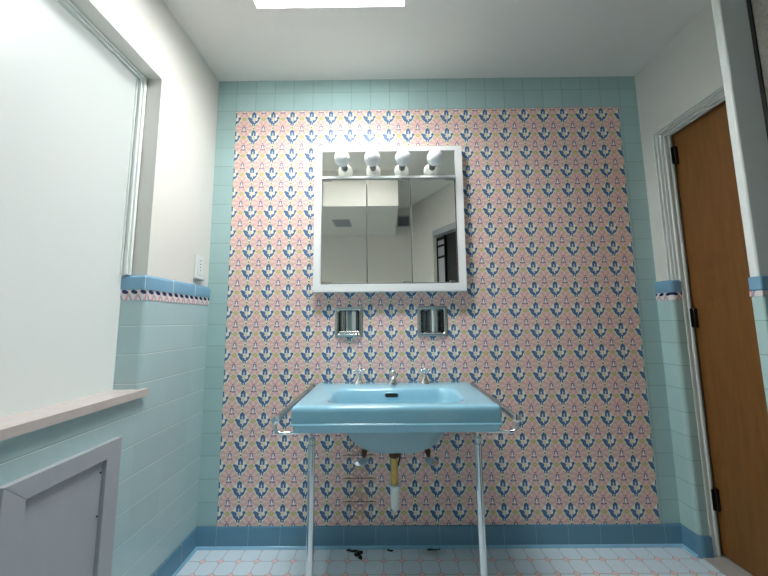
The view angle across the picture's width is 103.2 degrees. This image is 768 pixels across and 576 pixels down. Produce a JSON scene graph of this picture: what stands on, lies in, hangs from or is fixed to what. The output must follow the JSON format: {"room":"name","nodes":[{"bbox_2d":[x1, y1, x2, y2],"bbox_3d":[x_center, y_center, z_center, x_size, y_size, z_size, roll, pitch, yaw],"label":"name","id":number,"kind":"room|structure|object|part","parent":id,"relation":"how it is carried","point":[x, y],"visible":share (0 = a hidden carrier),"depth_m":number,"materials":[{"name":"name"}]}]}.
{"room":"bathroom","nodes":[
{"label":"bathroom","id":0,"kind":"room"},
{"bbox_2d":[0,0,218,575],"bbox_3d":[-1.000,-0.074,0.583,0.150,2.440,2.050,-1,-6,0],"label":"wall","id":1,"kind":"structure","parent":0,"point":[161,346],"depth_m":1.26,"materials":[{"name":"white paint"}]},
{"bbox_2d":[0,437,121,575],"bbox_3d":[-0.905,0.740,0.855,0.020,0.500,0.327,-1,-6,0],"label":"access panel","id":2,"kind":"object","parent":1,"relation":"attached to","point":[58,518],"visible":1,"depth_m":0.86,"materials":[{"name":"grey paint"}]},
{"bbox_2d":[0,0,148,440],"bbox_3d":[-0.974,-0.327,0.410,0.134,1.299,1.653,-1,-6,0],"label":"window","id":3,"kind":"structure","parent":1,"relation":"in","point":[72,104],"depth_m":0.96,"materials":[{"name":"white glass"}]},
{"bbox_3d":[-0.967,0.306,0.341,0.132,0.026,1.653,-1,-6,0],"label":"sill","id":4,"kind":"part","parent":3,"relation":"part of","materials":[{"name":"stone"}]},
{"bbox_3d":[-1.013,-0.556,0.426,0.032,0.840,1.634,-1,-6,0],"label":"frame","id":5,"kind":"part","parent":3,"relation":"part of","materials":[{"name":"white paint"}]},
{"bbox_2d":[120,290,208,305],"bbox_3d":[-0.968,0.049,1.388,0.100,0.040,0.422,-1,-6,0],"label":"trim","id":6,"kind":"structure","parent":1,"relation":"attached to","point":[152,295],"depth_m":1.26,"materials":[{"name":"tile"}]},
{"bbox_2d":[120,275,209,297],"bbox_3d":[-0.968,0.001,1.392,0.102,0.057,0.424,-1,-6,0],"label":"trim","id":7,"kind":"structure","parent":1,"relation":"attached to","point":[128,282],"depth_m":1.26,"materials":[{"name":"blue tile"}]},
{"bbox_2d":[151,527,196,575],"bbox_3d":[-0.911,1.092,0.454,0.012,0.093,2.050,-1,-6,0],"label":"baseboard","id":8,"kind":"structure","parent":1,"relation":"attached to","point":[173,562],"depth_m":1.33,"materials":[{"name":"blue tile"}]},
{"bbox_2d":[193,254,203,280],"bbox_3d":[-0.920,-0.102,1.523,0.018,0.125,0.069,-1,-6,0],"label":"wall outlet","id":9,"kind":"object","parent":1,"relation":"attached to","point":[199,260],"visible":1,"depth_m":1.51,"materials":[{"name":"white plastic"}]},
{"bbox_2d":[197,259,202,274],"bbox_3d":[-0.920,-0.104,1.524,0.004,0.077,0.033,-1,-6,0],"label":"receptacle","id":10,"kind":"object","parent":9,"relation":"attached to","point":[199,261],"depth_m":1.52,"materials":[{"name":"white plastic"}]},
{"bbox_2d":[163,0,710,80],"bbox_3d":[0.513,-1.399,0.739,3.300,0.200,2.290,-1,-6,0],"label":"ceiling","id":11,"kind":"structure","parent":0,"point":[237,40],"depth_m":1.48,"materials":[{"name":"paint"}]},
{"bbox_2d":[254,0,404,8],"bbox_3d":[-0.234,-1.318,1.230,0.646,0.160,0.223,-1,-6,0],"label":"ceiling light","id":12,"kind":"object","parent":11,"relation":"attached to","point":[259,4],"visible":1,"depth_m":1.33,"materials":[{"name":"white plastic"}]},
{"bbox_2d":[197,76,680,526],"bbox_3d":[0.556,0.029,1.654,3.250,2.440,0.120,-1,-6,0],"label":"wall","id":13,"kind":"structure","parent":0,"point":[556,319],"depth_m":1.58,"materials":[{"name":"multicoloured tile"}]},
{"bbox_2d":[335,307,362,336],"bbox_3d":[-0.182,0.178,1.603,0.146,0.156,0.074,-1,-6,0],"label":"holder","id":14,"kind":"object","parent":13,"relation":"attached to","point":[348,320],"visible":1,"depth_m":1.58,"materials":[{"name":"silver metal"}]},
{"bbox_2d":[339,331,358,332],"bbox_3d":[-0.182,0.231,1.592,0.105,0.011,0.028,-1,-6,0],"label":"soap tray","id":15,"kind":"object","parent":14,"relation":"on","point":[339,331],"depth_m":1.58,"materials":[{"name":"silver metal"}]},
{"bbox_2d":[354,449,368,466],"bbox_3d":[-0.100,0.688,1.460,0.067,0.266,0.132,-1,-6,5],"label":"supply valve","id":16,"kind":"object","parent":13,"relation":"attached to","point":[362,461],"visible":0.41,"depth_m":1.40,"materials":[{"name":"silver metal"}]},
{"bbox_3d":[-0.103,0.799,1.397,0.066,0.032,0.031,-1,-6,0],"label":"valve handle","id":17,"kind":"part","parent":16,"relation":"part of","materials":[{"name":"silver metal"}]},
{"bbox_2d":[313,146,466,292],"bbox_3d":[0.026,-0.375,1.564,0.787,0.782,0.150,-1,-6,0],"label":"medicine cabinet","id":18,"kind":"object","parent":13,"relation":"attached to","point":[387,219],"visible":1,"depth_m":1.59,"materials":[{"name":"white metal"}]},
{"bbox_2d":[334,150,349,168],"bbox_3d":[-0.215,-0.662,1.578,0.082,0.082,0.113,-1,-6,0],"label":"bulb","id":19,"kind":"object","parent":18,"relation":"attached to","point":[341,157],"depth_m":1.54,"materials":[{"name":"white glass"}]},
{"bbox_3d":[-0.208,-0.299,1.594,0.235,0.554,0.005,-1,-6,0],"label":"mirror door","id":20,"kind":"part","parent":18,"relation":"part of","materials":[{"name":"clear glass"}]},
{"bbox_2d":[364,150,379,168],"bbox_3d":[-0.060,-0.663,1.578,0.082,0.082,0.113,-1,-6,0],"label":"bulb","id":21,"kind":"object","parent":18,"relation":"attached to","point":[371,157],"depth_m":1.54,"materials":[{"name":"white glass"}]},
{"bbox_3d":[0.027,-0.301,1.593,0.229,0.554,0.005,-1,-6,0],"label":"mirror door","id":22,"kind":"part","parent":18,"relation":"part of","materials":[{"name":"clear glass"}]},
{"bbox_2d":[395,149,410,167],"bbox_3d":[0.098,-0.665,1.577,0.082,0.082,0.113,-1,-6,0],"label":"bulb","id":23,"kind":"object","parent":18,"relation":"attached to","point":[402,157],"depth_m":1.54,"materials":[{"name":"white glass"}]},
{"bbox_3d":[0.260,-0.304,1.590,0.232,0.554,0.005,0,-6,-1],"label":"mirror door","id":24,"kind":"part","parent":18,"relation":"part of","materials":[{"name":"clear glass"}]},
{"bbox_2d":[427,149,442,167],"bbox_3d":[0.262,-0.667,1.576,0.082,0.082,0.113,-1,-6,0],"label":"bulb","id":25,"kind":"object","parent":18,"relation":"attached to","point":[435,156],"depth_m":1.54,"materials":[{"name":"white glass"}]},
{"bbox_2d":[424,448,438,465],"bbox_3d":[0.212,0.685,1.459,0.067,0.266,0.132,0,-6,-4],"label":"supply valve","id":26,"kind":"object","parent":13,"relation":"attached to","point":[430,461],"visible":0.39,"depth_m":1.40,"materials":[{"name":"silver metal"}]},
{"bbox_3d":[0.217,0.796,1.396,0.066,0.032,0.031,-1,-6,0],"label":"valve handle","id":27,"kind":"part","parent":26,"relation":"part of","materials":[{"name":"silver metal"}]},
{"bbox_2d":[417,306,447,336],"bbox_3d":[0.251,0.174,1.603,0.157,0.157,0.070,-1,-6,0],"label":"holder","id":28,"kind":"object","parent":13,"relation":"attached to","point":[431,320],"visible":1,"depth_m":1.58,"materials":[{"name":"silver metal"}]},
{"bbox_2d":[196,524,682,546],"bbox_3d":[0.261,1.192,1.464,2.339,0.093,0.012,-1,-6,0],"label":"baseboard","id":29,"kind":"structure","parent":13,"relation":"attached to","point":[530,534],"depth_m":1.46,"materials":[{"name":"blue tile"}]},
{"bbox_2d":[176,548,725,575],"bbox_3d":[0.536,1.156,0.459,3.300,0.060,2.290,-1,-6,0],"label":"floor","id":30,"kind":"structure","parent":0,"point":[516,561],"depth_m":1.36,"materials":[{"name":"white tile"}]},
{"bbox_2d":[346,549,362,559],"bbox_3d":[-0.129,1.235,1.426,0.098,0.005,0.048,-6,-8,39],"label":"residue","id":31,"kind":"object","parent":30,"relation":"on","point":[357,553],"visible":1,"depth_m":1.42,"materials":[{"name":"black"}]},
{"bbox_2d":[271,367,520,575],"bbox_3d":[0.047,0.789,1.267,0.890,0.854,0.488,-1,-6,0],"label":"sink","id":32,"kind":"object","parent":30,"relation":"on","point":[394,417],"visible":1,"depth_m":1.08,"materials":[{"name":"blue ceramic"}]},
{"bbox_3d":[-0.257,0.860,1.057,0.034,0.673,0.034,-1,-6,0],"label":"leg","id":33,"kind":"part","parent":32,"relation":"part of","materials":[{"name":"silver metal"}]},
{"bbox_2d":[353,368,365,384],"bbox_3d":[-0.119,0.424,1.469,0.060,0.075,0.060,-1,-6,0],"label":"tap","id":34,"kind":"object","parent":32,"relation":"on","point":[359,381],"depth_m":1.46,"materials":[{"name":"silver metal"}]},
{"bbox_3d":[0.043,0.417,1.439,0.054,0.078,0.112,-1,-6,0],"label":"spout","id":35,"kind":"part","parent":32,"relation":"part of","materials":[{"name":"silver metal"}]},
{"bbox_3d":[0.043,0.497,1.090,0.881,0.051,0.019,-1,-6,0],"label":"rail","id":36,"kind":"part","parent":32,"relation":"part of","materials":[{"name":"silver metal"}]},
{"bbox_2d":[289,381,502,453],"bbox_3d":[0.044,0.544,1.286,0.751,0.210,0.471,-1,-6,0],"label":"basin","id":37,"kind":"object","parent":32,"relation":"in","point":[384,417],"depth_m":1.08,"materials":[{"name":"blue ceramic"}]},
{"bbox_2d":[419,367,429,383],"bbox_3d":[0.196,0.421,1.467,0.054,0.075,0.054,-1,-6,0],"label":"tap","id":38,"kind":"object","parent":32,"relation":"on","point":[424,380],"depth_m":1.46,"materials":[{"name":"silver metal"}]},
{"bbox_3d":[0.338,0.854,1.055,0.034,0.673,0.034,-1,-6,0],"label":"leg","id":39,"kind":"part","parent":32,"relation":"part of","materials":[{"name":"silver metal"}]},
{"bbox_2d":[172,544,698,575],"bbox_3d":[0.255,1.121,0.440,2.323,0.010,2.042,-1,-6,0],"label":"trim","id":40,"kind":"structure","parent":30,"relation":"on","point":[187,559],"depth_m":1.45,"materials":[{"name":"blue tile"}]},
{"bbox_2d":[746,0,767,139],"bbox_3d":[1.218,0.084,0.829,0.020,2.139,0.139,-1,-6,0],"label":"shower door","id":41,"kind":"structure","parent":30,"relation":"on","point":[757,10],"depth_m":0.97,"materials":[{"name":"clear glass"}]},
{"bbox_3d":[1.217,0.074,0.834,0.006,2.100,0.108,-1,-6,0],"label":"glass pane","id":42,"kind":"part","parent":41,"relation":"part of","materials":[{"name":"clear glass"}]},
{"bbox_2d":[634,1,722,554],"bbox_3d":[1.528,-0.018,1.301,0.221,2.440,0.580,-1,-6,0],"label":"wall","id":43,"kind":"structure","parent":0,"point":[687,69],"depth_m":1.48,"materials":[{"name":"white paint"}]},
{"bbox_2d":[654,280,681,293],"bbox_3d":[1.441,-0.006,1.547,0.054,0.061,0.090,-1,-6,0],"label":"trim","id":44,"kind":"structure","parent":43,"relation":"attached to","point":[666,286],"depth_m":1.52,"materials":[{"name":"blue tile"}]},
{"bbox_2d":[656,292,682,300],"bbox_3d":[1.443,0.044,1.543,0.051,0.040,0.087,-1,-6,0],"label":"trim","id":45,"kind":"structure","parent":43,"relation":"attached to","point":[667,296],"depth_m":1.51,"materials":[{"name":"tile"}]},
{"bbox_2d":[652,85,724,556],"bbox_3d":[1.468,0.174,1.248,0.082,2.047,0.516,-1,-6,0],"label":"trim","id":46,"kind":"structure","parent":43,"relation":"attached to","point":[665,170],"depth_m":1.51,"materials":[{"name":"white paint"}]},
{"bbox_2d":[681,524,713,558],"bbox_3d":[1.449,1.175,1.415,0.059,0.093,0.095,-1,-6,0],"label":"baseboard","id":47,"kind":"structure","parent":43,"relation":"attached to","point":[702,546],"depth_m":1.38,"materials":[{"name":"blue tile"}]},
{"bbox_2d":[670,101,767,575],"bbox_3d":[1.523,0.174,1.243,0.066,2.022,0.501,-1,-6,0],"label":"door","id":48,"kind":"structure","parent":43,"relation":"in","point":[721,314],"depth_m":1.36,"materials":[{"name":"brown wood"}]},
{"bbox_2d":[703,557,752,575],"bbox_3d":[1.510,1.186,1.126,0.159,0.008,0.493,-1,-6,0],"label":"threshold","id":49,"kind":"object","parent":43,"relation":"attached to","point":[726,566],"depth_m":1.32,"materials":[{"name":"grey stone"}]},
{"bbox_2d":[711,0,767,410],"bbox_3d":[1.644,-0.053,0.997,0.866,2.440,0.034,-1,-6,0],"label":"wall partition","id":50,"kind":"structure","parent":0,"point":[749,142],"depth_m":1.04,"materials":[{"name":"white paint"}]},
{"bbox_2d":[748,276,767,290],"bbox_3d":[1.643,-0.018,0.992,0.869,0.047,0.038,-1,-6,0],"label":"trim","id":51,"kind":"structure","parent":50,"relation":"attached to","point":[756,283],"depth_m":0.98,"materials":[{"name":"blue tile"}]},
{"bbox_2d":[749,290,767,295],"bbox_3d":[1.644,0.013,0.990,0.866,0.017,0.035,-1,-6,0],"label":"trim","id":52,"kind":"structure","parent":50,"relation":"attached to","point":[760,292],"depth_m":0.98,"materials":[{"name":"tile"}]}
]}

